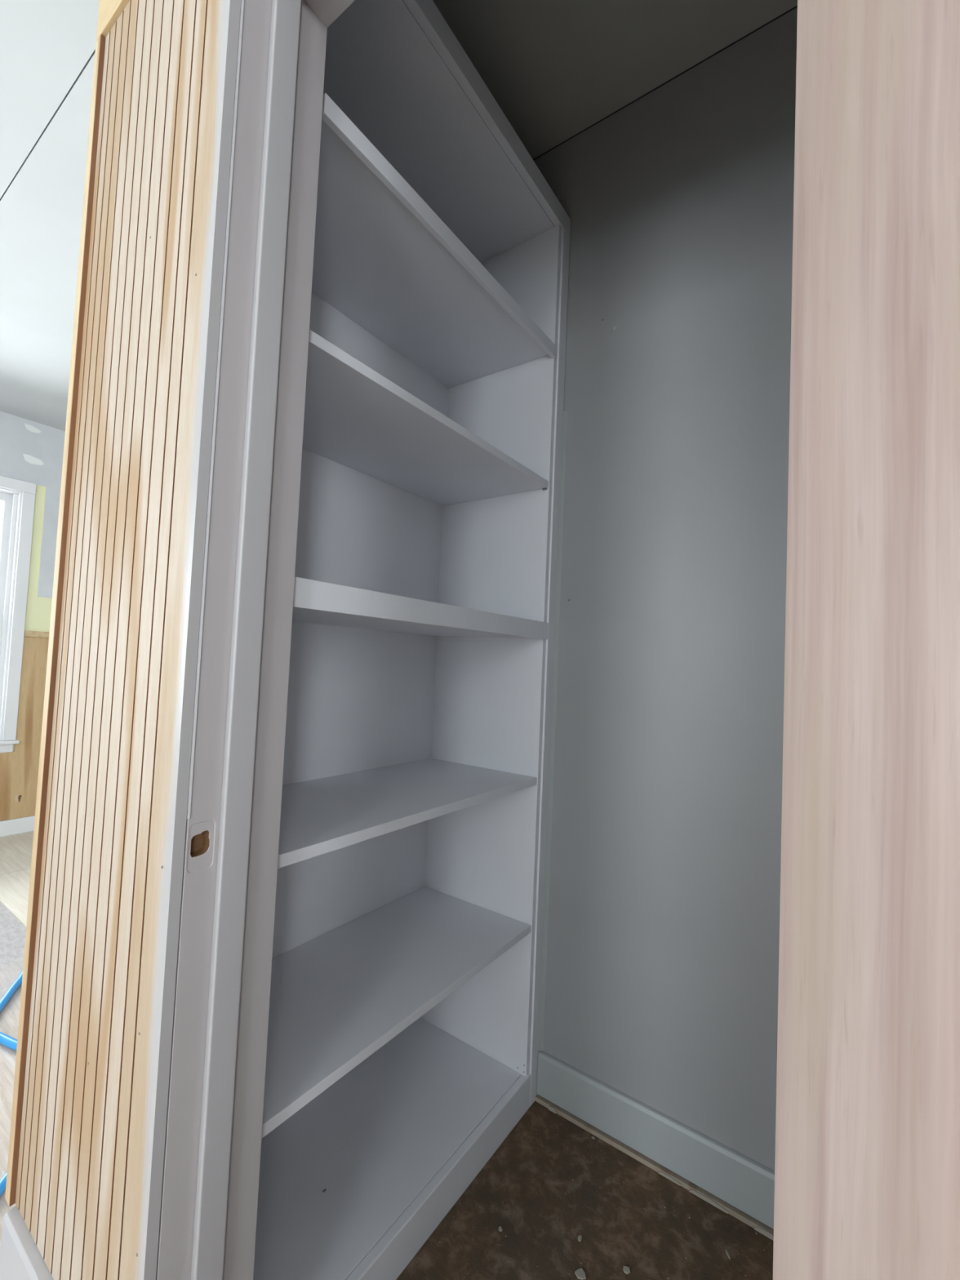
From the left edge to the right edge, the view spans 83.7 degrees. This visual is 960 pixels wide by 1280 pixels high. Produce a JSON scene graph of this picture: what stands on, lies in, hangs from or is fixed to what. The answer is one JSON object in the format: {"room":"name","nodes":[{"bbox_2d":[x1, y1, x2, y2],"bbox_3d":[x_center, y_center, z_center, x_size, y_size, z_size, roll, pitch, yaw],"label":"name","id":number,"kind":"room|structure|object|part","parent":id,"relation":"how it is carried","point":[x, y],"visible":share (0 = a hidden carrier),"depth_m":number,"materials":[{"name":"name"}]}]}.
{"room":"storage closet","nodes":[
{"label":"storage closet","id":0,"kind":"room"},
{"bbox_2d":[0,411,65,751],"bbox_3d":[-3.304,-0.148,2.324,0.161,2.510,5.800,1,-3,35],"label":"wall","id":1,"kind":"structure","parent":0,"point":[31,451],"depth_m":3.16,"materials":[{"name":"white paint"}]},
{"bbox_2d":[0,815,35,836],"bbox_3d":[-3.281,1.010,2.222,0.020,0.092,5.780,1,-3,35],"label":"baseboard","id":2,"kind":"structure","parent":1,"relation":"attached to","point":[19,825],"depth_m":3.08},
{"bbox_2d":[0,475,36,752],"bbox_3d":[-2.969,-0.166,2.752,0.200,1.555,0.990,1,-3,35],"label":"window","id":3,"kind":"structure","parent":1,"relation":"in","point":[17,496],"depth_m":3.08,"materials":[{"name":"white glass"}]},
{"bbox_3d":[-2.996,0.183,2.744,0.033,0.698,0.835,1,-3,35],"label":"sash","id":4,"kind":"part","parent":3,"relation":"part of","materials":[{"name":"white wood"}]},
{"bbox_3d":[-2.996,-0.499,2.795,0.033,0.748,0.835,1,-3,35],"label":"sash","id":5,"kind":"part","parent":3,"relation":"part of","materials":[{"name":"white wood"}]},
{"bbox_3d":[-2.883,-0.911,2.746,0.021,0.062,0.966,1,-3,35],"label":"head casing","id":6,"kind":"part","parent":3,"relation":"part of","materials":[{"name":"white wood"}]},
{"bbox_2d":[0,631,49,821],"bbox_3d":[-2.679,0.484,3.056,0.022,1.081,3.790,1,-3,35],"label":"wainscot","id":7,"kind":"structure","parent":1,"relation":"attached to","point":[19,768],"depth_m":3.12,"materials":[{"name":"brown wood"}]},
{"bbox_2d":[0,0,99,431],"bbox_3d":[-0.974,-1.344,0.660,5.860,0.060,5.960,1,-3,35],"label":"ceiling","id":8,"kind":"structure","parent":0,"point":[47,47],"depth_m":1.53,"materials":[{"name":"white paint"}]},
{"bbox_3d":[-1.582,-1.390,-0.334,5.700,0.012,3.314,1,-3,35],"label":"panel","id":9,"kind":"part","parent":8,"relation":"part of","materials":[{"name":"white paint"}]},
{"bbox_2d":[0,902,773,1279],"bbox_3d":[-1.035,1.111,0.620,5.860,0.050,5.800,1,-3,35],"label":"floor","id":10,"kind":"structure","parent":0,"point":[526,1188],"depth_m":1.07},
{"bbox_2d":[0,969,22,1196],"bbox_3d":[-1.084,1.114,1.590,1.087,0.020,2.278,1,-3,35],"label":"air hose","id":11,"kind":"object","parent":10,"relation":"on","point":[6,1040],"visible":0.23,"depth_m":1.47,"materials":[{"name":"blue plastic"}]},
{"bbox_2d":[0,868,31,927],"bbox_3d":[-1.426,1.166,2.962,0.850,0.006,1.832,1,-3,35],"label":"plywood sheet","id":12,"kind":"object","parent":10,"relation":"on","point":[15,886],"visible":0.08,"depth_m":2.35,"materials":[{"name":"beige wood"}]},
{"bbox_2d":[0,831,33,875],"bbox_3d":[-2.038,1.158,3.397,0.644,0.006,1.832,1,-3,35],"label":"plywood sheet","id":13,"kind":"object","parent":10,"relation":"on","point":[15,850],"visible":0.02,"depth_m":2.81,"materials":[{"name":"beige wood"}]},
{"bbox_2d":[253,0,570,1279],"bbox_3d":[-0.188,-0.018,1.193,0.368,2.328,0.818,1,-3,35],"label":"shelves","id":14,"kind":"object","parent":10,"relation":"on","point":[402,1042],"visible":0.78,"depth_m":1.26,"materials":[{"name":"wood"}]},
{"bbox_3d":[-0.346,-0.037,1.283,0.006,2.195,0.747,1,-3,35],"label":"panel","id":15,"kind":"part","parent":14,"relation":"part of","materials":[{"name":"white wood"}]},
{"bbox_3d":[-0.253,1.070,1.134,0.342,0.019,0.746,1,-3,35],"label":"shelf","id":16,"kind":"part","parent":14,"relation":"part of","materials":[{"name":"white wood"}]},
{"bbox_3d":[-0.231,0.702,1.147,0.354,0.018,0.746,1,-3,35],"label":"shelf","id":17,"kind":"part","parent":14,"relation":"part of","materials":[{"name":"white wood"}]},
{"bbox_3d":[-0.203,-0.051,1.183,0.342,0.038,0.746,1,-3,35],"label":"shelf","id":18,"kind":"part","parent":14,"relation":"part of","materials":[{"name":"white wood"}]},
{"bbox_3d":[-0.215,0.335,1.162,0.354,0.019,0.746,1,-3,35],"label":"shelf","id":19,"kind":"part","parent":14,"relation":"part of","materials":[{"name":"white wood"}]},
{"bbox_3d":[-0.182,-0.429,1.195,0.354,0.018,0.746,1,-3,35],"label":"shelf","id":20,"kind":"part","parent":14,"relation":"part of","materials":[{"name":"white wood"}]},
{"bbox_3d":[-0.168,-0.789,1.212,0.349,0.019,0.746,1,-3,35],"label":"shelf","id":21,"kind":"part","parent":14,"relation":"part of","materials":[{"name":"white wood"}]},
{"bbox_3d":[-0.107,1.103,1.028,0.019,0.082,0.778,1,-3,35],"label":"rail","id":22,"kind":"part","parent":14,"relation":"part of","materials":[{"name":"white wood"}]},
{"bbox_3d":[0.004,-1.153,1.141,0.019,0.050,0.818,1,-3,35],"label":"rail","id":23,"kind":"part","parent":14,"relation":"part of","materials":[{"name":"white wood"}]},
{"bbox_3d":[0.018,0.029,1.488,0.363,2.277,0.016,1,-3,35],"label":"panel","id":24,"kind":"part","parent":14,"relation":"part of","materials":[{"name":"white wood"}]},
{"bbox_2d":[577,1235,582,1241],"bbox_3d":[0.193,1.155,1.034,0.007,0.003,0.010,1,-3,35],"label":"chip","id":25,"kind":"object","parent":10,"relation":"on","point":[580,1237],"visible":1,"depth_m":1.03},
{"bbox_2d":[574,1267,586,1279],"bbox_3d":[0.183,1.152,0.973,0.015,0.003,0.017,4,-3,-27],"label":"chip","id":26,"kind":"object","parent":10,"relation":"on","point":[580,1274],"visible":1,"depth_m":0.97,"materials":[{"name":"grey stone"}]},
{"bbox_2d":[622,1266,630,1274],"bbox_3d":[0.269,1.156,0.983,0.012,0.003,0.010,2,-3,19],"label":"chip","id":27,"kind":"object","parent":10,"relation":"on","point":[626,1269],"visible":1,"depth_m":0.98,"materials":[{"name":"grey stone"}]},
{"bbox_2d":[432,0,797,159],"bbox_3d":[0.278,-1.442,0.954,1.462,0.050,1.047,1,-3,35],"label":"ceiling","id":28,"kind":"structure","parent":0,"point":[554,69],"depth_m":1.27,"materials":[{"name":"white paint"}]},
{"bbox_2d":[533,5,797,1171],"bbox_3d":[0.510,-0.081,1.269,1.420,2.620,0.102,1,-3,35],"label":"wall","id":29,"kind":"structure","parent":0,"point":[662,983],"depth_m":1.25,"materials":[{"name":"paint"}]},
{"bbox_2d":[537,410,567,1051],"bbox_3d":[0.192,0.217,1.407,0.009,1.671,0.009,1,-3,35],"label":"trim","id":30,"kind":"structure","parent":29,"relation":"attached to","point":[564,413],"depth_m":1.41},
{"bbox_2d":[535,1093,773,1240],"bbox_3d":[0.530,1.168,1.089,0.948,0.012,0.020,1,-3,35],"label":"trim","id":31,"kind":"structure","parent":29,"relation":"attached to","point":[758,1226],"depth_m":1.17,"materials":[{"name":"brown wood"}]},
{"bbox_2d":[537,1050,774,1229],"bbox_3d":[0.535,1.109,1.094,0.948,0.101,0.012,1,-3,35],"label":"baseboard","id":32,"kind":"structure","parent":29,"relation":"attached to","point":[737,1180],"depth_m":1.18,"materials":[{"name":"white wood"}]},
{"bbox_3d":[0.503,-0.130,0.130,2.812,2.620,0.125,1,-3,35],"label":"wall door","id":33,"kind":"structure","parent":0,"visible":0},
{"bbox_2d":[0,1205,53,1279],"bbox_3d":[-0.555,0.992,0.702,0.410,0.237,0.030,1,-3,35],"label":"baseboard","id":34,"kind":"structure","parent":33,"relation":"attached to","point":[20,1258],"depth_m":0.78,"materials":[{"name":"white wood"}]},
{"bbox_2d":[4,34,105,1206],"bbox_3d":[-0.684,-0.076,0.878,0.022,1.896,0.022,1,-3,35],"label":"door frame","id":35,"kind":"structure","parent":33,"relation":"attached to","point":[57,593],"depth_m":0.86,"materials":[{"name":"brown wood"}]},
{"bbox_2d":[96,0,129,40],"bbox_3d":[-0.194,-1.062,0.604,1.117,0.089,0.022,1,-3,35],"label":"board","id":36,"kind":"object","parent":33,"relation":"attached to","point":[109,11],"visible":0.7,"depth_m":0.89,"materials":[{"name":"brown wood"}]},
{"bbox_2d":[15,0,240,1279],"bbox_3d":[-0.504,-0.074,0.754,0.415,1.898,0.015,1,-3,35],"label":"panel","id":37,"kind":"object","parent":33,"relation":"attached to","point":[88,1195],"visible":1,"depth_m":0.71,"materials":[{"name":"wood"}]},
{"bbox_2d":[155,0,355,1279],"bbox_3d":[-0.050,0.106,0.505,0.657,2.032,0.126,1,-3,35],"label":"door frame","id":38,"kind":"structure","parent":33,"relation":"attached to","point":[211,1175],"depth_m":0.68,"materials":[{"name":"white wood"}]},
{"bbox_3d":[0.221,0.110,0.313,0.031,2.032,0.125,1,-3,35],"label":"door frame","id":39,"kind":"structure","parent":33,"relation":"attached to","visible":0},
{"bbox_2d":[773,0,959,1279],"bbox_3d":[0.155,0.102,-0.063,0.035,1.985,0.630,2,-2,0],"label":"door","id":40,"kind":"structure","parent":39,"relation":"attached to","point":[867,1158],"depth_m":0.20,"materials":[{"name":"brown wood"}]}
]}

